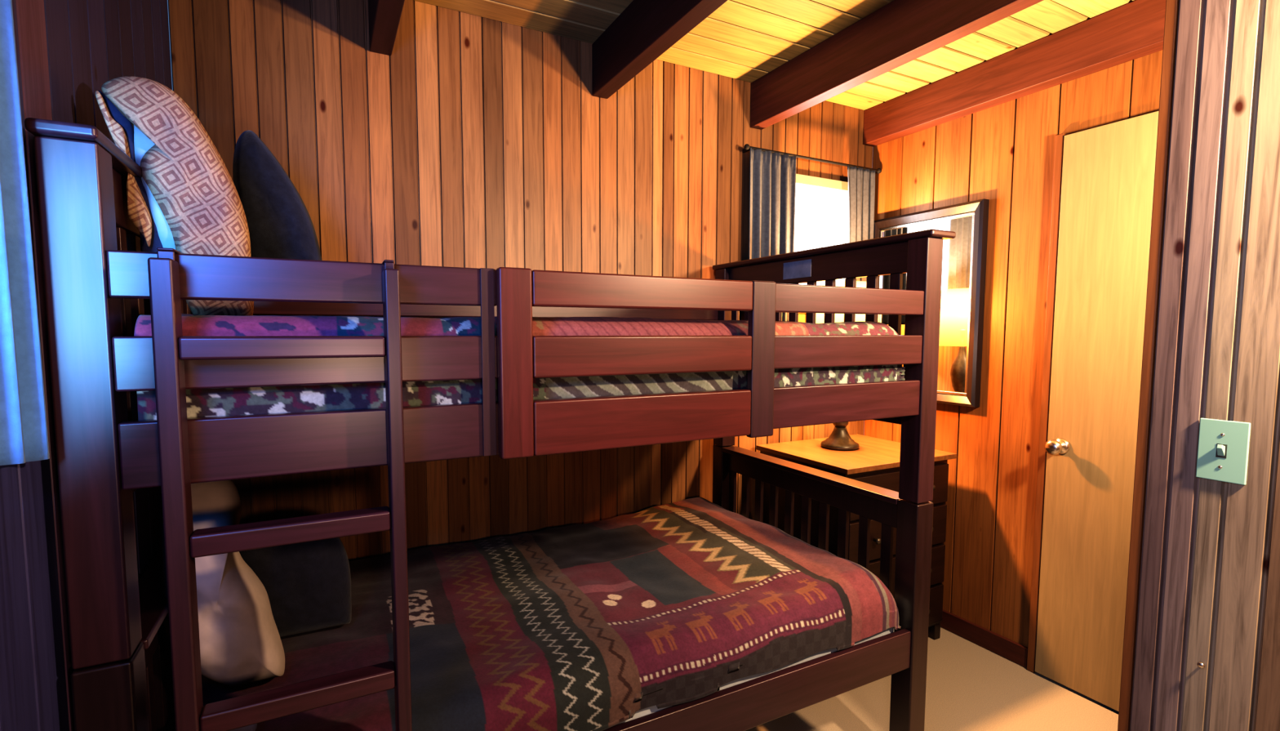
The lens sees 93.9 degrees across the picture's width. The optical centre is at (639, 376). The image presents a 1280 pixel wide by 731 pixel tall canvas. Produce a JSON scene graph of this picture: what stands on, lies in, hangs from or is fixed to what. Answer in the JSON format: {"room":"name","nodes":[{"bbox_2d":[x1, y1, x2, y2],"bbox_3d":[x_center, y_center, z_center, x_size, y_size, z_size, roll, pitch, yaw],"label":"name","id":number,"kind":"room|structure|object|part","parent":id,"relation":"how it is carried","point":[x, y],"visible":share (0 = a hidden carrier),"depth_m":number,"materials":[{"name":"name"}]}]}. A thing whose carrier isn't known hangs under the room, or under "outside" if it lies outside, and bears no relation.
{"room":"bunk bedroom","nodes":[
{"label":"bunk bedroom","id":0,"kind":"room"},
{"bbox_2d":[0,0,172,730],"bbox_3d":[-0.570,0.084,0.238,0.050,2.560,3.539,-2,5,-28],"label":"wall","id":1,"kind":"structure","parent":0,"point":[67,50],"depth_m":0.90,"materials":[{"name":"brown wood"}]},
{"bbox_2d":[0,0,49,465],"bbox_3d":[-0.758,-0.474,0.657,0.026,1.193,0.274,-2,5,-28],"label":"window curtain","id":2,"kind":"object","parent":1,"relation":"hanging from","point":[24,435],"visible":1,"depth_m":0.77,"materials":[{"name":"blue fabric"}]},
{"bbox_2d":[168,0,872,560],"bbox_3d":[-0.098,-0.088,2.506,2.901,2.560,0.050,-2,5,-28],"label":"wall","id":3,"kind":"structure","parent":0,"point":[479,142],"depth_m":2.20,"materials":[{"name":"brown wood"}]},
{"bbox_2d":[368,0,404,55],"bbox_3d":[-0.043,-1.052,0.427,0.068,0.196,3.538,-2,5,-28],"label":"beam","id":4,"kind":"structure","parent":3,"relation":"attached to","point":[384,15],"depth_m":1.82,"materials":[{"name":"brown wood"}]},
{"bbox_2d":[591,0,727,98],"bbox_3d":[0.663,-1.079,0.797,0.068,0.196,3.538,-2,5,-28],"label":"ceiling beam","id":5,"kind":"structure","parent":3,"relation":"attached to","point":[646,29],"depth_m":2.01,"materials":[{"name":"brown wood"}]},
{"bbox_2d":[742,143,881,173],"bbox_3d":[0.832,-1.029,2.856,0.860,0.026,0.068,-2,5,-28],"label":"curtain rod","id":6,"kind":"object","parent":3,"relation":"attached to","point":[746,148],"visible":0.94,"depth_m":2.81,"materials":[{"name":"black metal"}]},
{"bbox_2d":[748,147,795,320],"bbox_3d":[0.599,-0.631,2.739,0.266,0.770,0.042,-2,5,-28],"label":"window curtain","id":7,"kind":"object","parent":6,"relation":"hanging from","point":[772,176],"visible":0.59,"depth_m":2.72,"materials":[{"name":"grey fabric"}]},
{"bbox_2d":[847,164,875,281],"bbox_3d":[1.093,-0.649,2.998,0.191,0.770,0.040,-2,5,-28],"label":"window curtain","id":8,"kind":"object","parent":6,"relation":"hanging from","point":[861,182],"visible":0.47,"depth_m":2.98,"materials":[{"name":"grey fabric"}]},
{"bbox_2d":[795,173,848,313],"bbox_3d":[0.824,-0.640,2.932,0.660,0.660,0.080,-2,5,-28],"label":"window","id":9,"kind":"structure","parent":3,"relation":"in","point":[805,181],"depth_m":2.95,"materials":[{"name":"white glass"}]},
{"bbox_2d":[750,0,1043,129],"bbox_3d":[1.350,-1.104,1.157,0.068,0.196,3.538,-2,5,-28],"label":"ceiling beam","id":10,"kind":"structure","parent":3,"relation":"attached to","point":[899,33],"depth_m":2.12,"materials":[{"name":"brown wood"}]},
{"bbox_2d":[414,0,1134,110],"bbox_3d":[0.726,-1.207,0.855,3.001,0.050,3.600,-2,5,-28],"label":"ceiling","id":11,"kind":"structure","parent":0,"point":[744,40],"depth_m":2.22,"materials":[{"name":"yellow wood"}]},
{"bbox_2d":[745,626,1118,730],"bbox_3d":[0.738,1.336,1.024,3.011,0.050,3.639,-2,5,-28],"label":"floor","id":12,"kind":"structure","parent":0,"point":[970,686],"depth_m":2.23,"materials":[{"name":"beige carpet"}]},
{"bbox_2d":[24,117,955,730],"bbox_3d":[-0.213,0.410,1.809,1.981,1.672,1.094,-2,5,-28],"label":"bunk bed","id":13,"kind":"object","parent":12,"relation":"on","point":[95,264],"visible":0.62,"depth_m":1.15,"materials":[{"name":"brown wood"}]},
{"bbox_3d":[-0.828,0.047,0.904,0.069,0.774,0.069,-2,5,-28],"label":"post","id":14,"kind":"part","parent":13,"relation":"part of","materials":[{"name":"brown wood"}]},
{"bbox_3d":[-0.830,0.872,0.967,0.073,0.875,0.073,-2,5,-28],"label":"post","id":15,"kind":"part","parent":13,"relation":"part of","materials":[{"name":"black wood"}]},
{"bbox_2d":[147,247,412,730],"bbox_3d":[-0.576,0.553,1.024,0.336,1.504,0.092,-2,5,-28],"label":"ladder","id":16,"kind":"object","parent":13,"relation":"attached to","point":[182,544],"visible":0.9,"depth_m":0.94,"materials":[{"name":"brown wood"}]},
{"bbox_3d":[-0.701,0.569,0.934,0.029,1.486,0.047,-2,5,-28],"label":"ladder rail","id":17,"kind":"part","parent":16,"relation":"part of","materials":[{"name":"brown wood"}]},
{"bbox_3d":[-0.428,0.558,1.077,0.024,1.486,0.047,-2,5,-28],"label":"ladder rail","id":18,"kind":"part","parent":16,"relation":"part of","materials":[{"name":"brown wood"}]},
{"bbox_3d":[-0.533,-0.162,1.021,0.576,0.070,0.022,-2,5,-28],"label":"guard rail","id":19,"kind":"part","parent":13,"relation":"part of","materials":[{"name":"brown wood"}]},
{"bbox_3d":[-0.533,-0.028,1.031,0.576,0.083,0.022,-2,5,-28],"label":"guard rail","id":20,"kind":"part","parent":13,"relation":"part of","materials":[{"name":"brown wood"}]},
{"bbox_3d":[-0.461,-0.252,2.203,1.805,0.070,0.022,-2,5,-28],"label":"rail","id":21,"kind":"part","parent":13,"relation":"part of","materials":[{"name":"brown wood"}]},
{"bbox_3d":[0.009,0.091,1.329,1.805,0.103,0.022,-2,5,-28],"label":"bed rail","id":22,"kind":"part","parent":13,"relation":"part of","materials":[{"name":"brown wood"}]},
{"bbox_3d":[0.374,0.743,2.700,0.073,0.875,0.073,-2,5,-28],"label":"post","id":23,"kind":"part","parent":13,"relation":"part of","materials":[{"name":"black wood"}]},
{"bbox_3d":[0.376,-0.082,2.637,0.069,0.774,0.069,-2,5,-28],"label":"post","id":24,"kind":"part","parent":13,"relation":"part of","materials":[{"name":"brown wood"}]},
{"bbox_2d":[616,626,893,724],"bbox_3d":[-0.230,0.773,1.828,1.775,0.186,0.972,-2,5,-28],"label":"mattress","id":25,"kind":"object","parent":13,"relation":"on","point":[647,710],"visible":0.02,"depth_m":1.57,"materials":[{"name":"white fabric"}]},
{"bbox_2d":[203,705,257,730],"bbox_3d":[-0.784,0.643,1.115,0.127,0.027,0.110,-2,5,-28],"label":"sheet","id":26,"kind":"object","parent":25,"relation":"on","point":[253,726],"visible":0.12,"depth_m":1.09,"materials":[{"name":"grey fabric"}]},
{"bbox_2d":[201,497,901,730],"bbox_3d":[-0.224,0.659,1.803,1.758,0.188,0.986,-2,5,-28],"label":"quilt","id":27,"kind":"object","parent":25,"relation":"on","point":[590,626],"visible":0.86,"depth_m":1.58,"materials":[{"name":"fabric"}]},
{"bbox_2d":[156,480,284,685],"bbox_3d":[-0.851,0.417,1.226,0.198,0.442,0.186,-2,5,-28],"label":"bed pillow","id":28,"kind":"object","parent":27,"relation":"on","point":[241,643],"visible":0.71,"depth_m":1.17,"materials":[{"name":"beige fabric"}]},
{"bbox_2d":[239,537,351,636],"bbox_3d":[-0.848,0.494,1.472,0.244,0.273,0.149,-2,5,-28],"label":"throw pillow","id":29,"kind":"object","parent":27,"relation":"on","point":[307,584],"visible":0.66,"depth_m":1.43,"materials":[{"name":"black fabric"}]},
{"bbox_3d":[0.008,0.848,1.385,1.805,0.115,0.024,-2,5,-28],"label":"bed rail","id":30,"kind":"part","parent":13,"relation":"part of","materials":[{"name":"brown wood"}]},
{"bbox_3d":[0.529,-0.201,1.577,0.634,0.070,0.022,-2,5,-28],"label":"guard rail","id":31,"kind":"part","parent":13,"relation":"part of","materials":[{"name":"brown wood"}]},
{"bbox_3d":[0.529,-0.068,1.588,0.634,0.083,0.022,-2,5,-28],"label":"guard rail","id":32,"kind":"part","parent":13,"relation":"part of","materials":[{"name":"brown wood"}]},
{"bbox_3d":[0.829,0.810,1.836,0.073,0.875,0.073,-2,5,-28],"label":"post","id":33,"kind":"part","parent":13,"relation":"part of","materials":[{"name":"black wood"}]},
{"bbox_3d":[0.831,-0.015,1.773,0.069,0.774,0.069,-2,5,-28],"label":"post","id":34,"kind":"part","parent":13,"relation":"part of","materials":[{"name":"brown wood"}]},
{"bbox_2d":[755,434,956,639],"bbox_3d":[0.972,0.754,2.743,0.665,0.850,0.575,-2,5,-28],"label":"dresser","id":35,"kind":"object","parent":12,"relation":"on","point":[876,462],"visible":0.32,"depth_m":2.60,"materials":[{"name":"brown wood"}]},
{"bbox_2d":[815,280,866,450],"bbox_3d":[0.923,-0.048,2.731,0.300,0.749,0.300,-2,5,-28],"label":"table lamp","id":36,"kind":"object","parent":35,"relation":"on","point":[839,438],"visible":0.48,"depth_m":2.69,"materials":[{"name":"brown metal"}]},
{"bbox_3d":[0.923,-0.277,2.714,0.300,0.290,0.300,-2,5,-28],"label":"lamp shade","id":37,"kind":"part","parent":36,"relation":"part of","materials":[{"name":"fabric"}]},
{"bbox_3d":[0.960,0.664,2.420,0.026,0.026,0.029,-2,5,-28],"label":"drawer knob","id":38,"kind":"part","parent":35,"relation":"part of","materials":[{"name":"grey metal"}]},
{"bbox_3d":[1.088,0.657,2.514,0.595,0.170,0.019,-2,5,-28],"label":"drawer","id":39,"kind":"part","parent":35,"relation":"part of","materials":[{"name":"black wood"}]},
{"bbox_3d":[1.089,0.476,2.501,0.595,0.170,0.019,-2,5,-28],"label":"drawer","id":40,"kind":"part","parent":35,"relation":"part of","materials":[{"name":"black wood"}]},
{"bbox_3d":[1.087,0.839,2.528,0.595,0.170,0.019,-2,5,-28],"label":"drawer","id":41,"kind":"part","parent":35,"relation":"part of","materials":[{"name":"black wood"}]},
{"bbox_3d":[1.087,1.020,2.542,0.595,0.170,0.019,-2,5,-28],"label":"drawer","id":42,"kind":"part","parent":35,"relation":"part of","materials":[{"name":"black wood"}]},
{"bbox_2d":[863,49,1162,647],"bbox_3d":[2.041,-0.014,1.609,0.050,2.560,3.545,-2,5,-28],"label":"wall","id":43,"kind":"structure","parent":0,"point":[1003,154],"depth_m":2.53,"materials":[{"name":"brown wood"}]},
{"bbox_2d":[873,198,989,407],"bbox_3d":[1.332,-0.331,2.838,0.044,0.890,0.593,-2,5,-28],"label":"wall mirror","id":44,"kind":"object","parent":43,"relation":"attached to","point":[965,255],"visible":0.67,"depth_m":2.67,"materials":[{"name":"glass"},{"name":"dark wood"}]},
{"bbox_2d":[940,608,1027,667],"bbox_3d":[1.393,1.130,2.854,0.017,0.084,0.885,-2,5,-28],"label":"baseboard","id":45,"kind":"structure","parent":43,"relation":"attached to","point":[1016,652],"depth_m":2.61,"materials":[{"name":"brown wood"}]},
{"bbox_2d":[862,0,1166,146],"bbox_3d":[1.989,-1.142,1.490,0.078,0.169,3.538,-2,5,-28],"label":"ceiling beam","id":46,"kind":"structure","parent":43,"relation":"attached to","point":[1135,29],"depth_m":2.33,"materials":[{"name":"brown wood"}]},
{"bbox_2d":[1026,133,1066,672],"bbox_3d":[1.607,0.139,2.367,0.025,2.134,0.030,-2,5,-28],"label":"trim","id":47,"kind":"structure","parent":43,"relation":"attached to","point":[1059,143],"depth_m":2.35,"materials":[{"name":"brown wood"}]},
{"bbox_2d":[1035,111,1158,711],"bbox_3d":[1.761,0.169,1.991,0.103,2.112,0.774,-2,5,-28],"label":"door","id":48,"kind":"structure","parent":43,"relation":"in","point":[1108,170],"depth_m":2.20,"materials":[{"name":"brown wood"}]},
{"bbox_3d":[1.592,0.269,2.289,0.074,0.062,0.062,-2,5,-28],"label":"knob","id":49,"kind":"part","parent":48,"relation":"part of","materials":[{"name":"metal"}]},
{"bbox_2d":[1129,0,1279,730],"bbox_3d":[1.539,0.075,0.418,0.100,2.560,1.897,-2,5,-28],"label":"wall partition","id":50,"kind":"structure","parent":0,"point":[1209,592],"depth_m":1.14,"materials":[{"name":"brown wood"}]},
{"bbox_2d":[1117,0,1179,730],"bbox_3d":[1.096,0.041,1.269,0.103,2.496,0.019,-2,5,-28],"label":"trim","id":51,"kind":"structure","parent":50,"relation":"attached to","point":[1171,14],"depth_m":1.24,"materials":[{"name":"brown wood"}]},
{"bbox_2d":[1197,662,1204,667],"bbox_3d":[1.100,0.564,1.172,0.010,0.011,0.011,-2,5,-28],"label":"nail","id":52,"kind":"object","parent":50,"relation":"attached to","point":[1201,664],"visible":1,"depth_m":1.17,"materials":[{"name":"metal"}]},
{"bbox_2d":[1195,417,1251,484],"bbox_3d":[1.101,0.141,1.133,0.017,0.117,0.072,-2,5,-28],"label":"light switch","id":53,"kind":"object","parent":50,"relation":"attached to","point":[1223,447],"visible":1,"depth_m":1.13,"materials":[{"name":"plastic"}]},
{"bbox_3d":[-0.241,0.011,1.779,1.725,0.149,0.923,-2,5,-28],"label":"mattress","id":54,"kind":"object","parent":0,"visible":0},
{"bbox_2d":[133,313,905,420],"bbox_3d":[-0.227,-0.060,1.752,1.753,0.219,0.973,-2,5,-28],"label":"comforter","id":55,"kind":"object","parent":54,"relation":"on","point":[220,402],"visible":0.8,"depth_m":1.16,"materials":[{"name":"fabric"}]},
{"bbox_2d":[131,123,175,248],"bbox_3d":[-0.885,-0.315,1.141,0.131,0.324,0.155,-2,5,-28],"label":"bed pillow","id":56,"kind":"object","parent":55,"relation":"on","point":[142,144],"visible":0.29,"depth_m":1.07,"materials":[{"name":"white fabric"}]},
{"bbox_2d":[95,75,253,315],"bbox_3d":[-0.852,-0.320,1.113,0.212,0.435,0.120,-2,5,-28],"label":"throw pillow","id":57,"kind":"object","parent":55,"relation":"on","point":[193,187],"visible":0.84,"depth_m":1.07,"materials":[{"name":"beige fabric"}]},
{"bbox_2d":[232,129,321,260],"bbox_3d":[-0.902,-0.397,1.508,0.198,0.412,0.177,-2,5,-28],"label":"throw pillow","id":58,"kind":"object","parent":55,"relation":"on","point":[280,224],"visible":0.72,"depth_m":1.43,"materials":[{"name":"grey fabric"}]}
]}

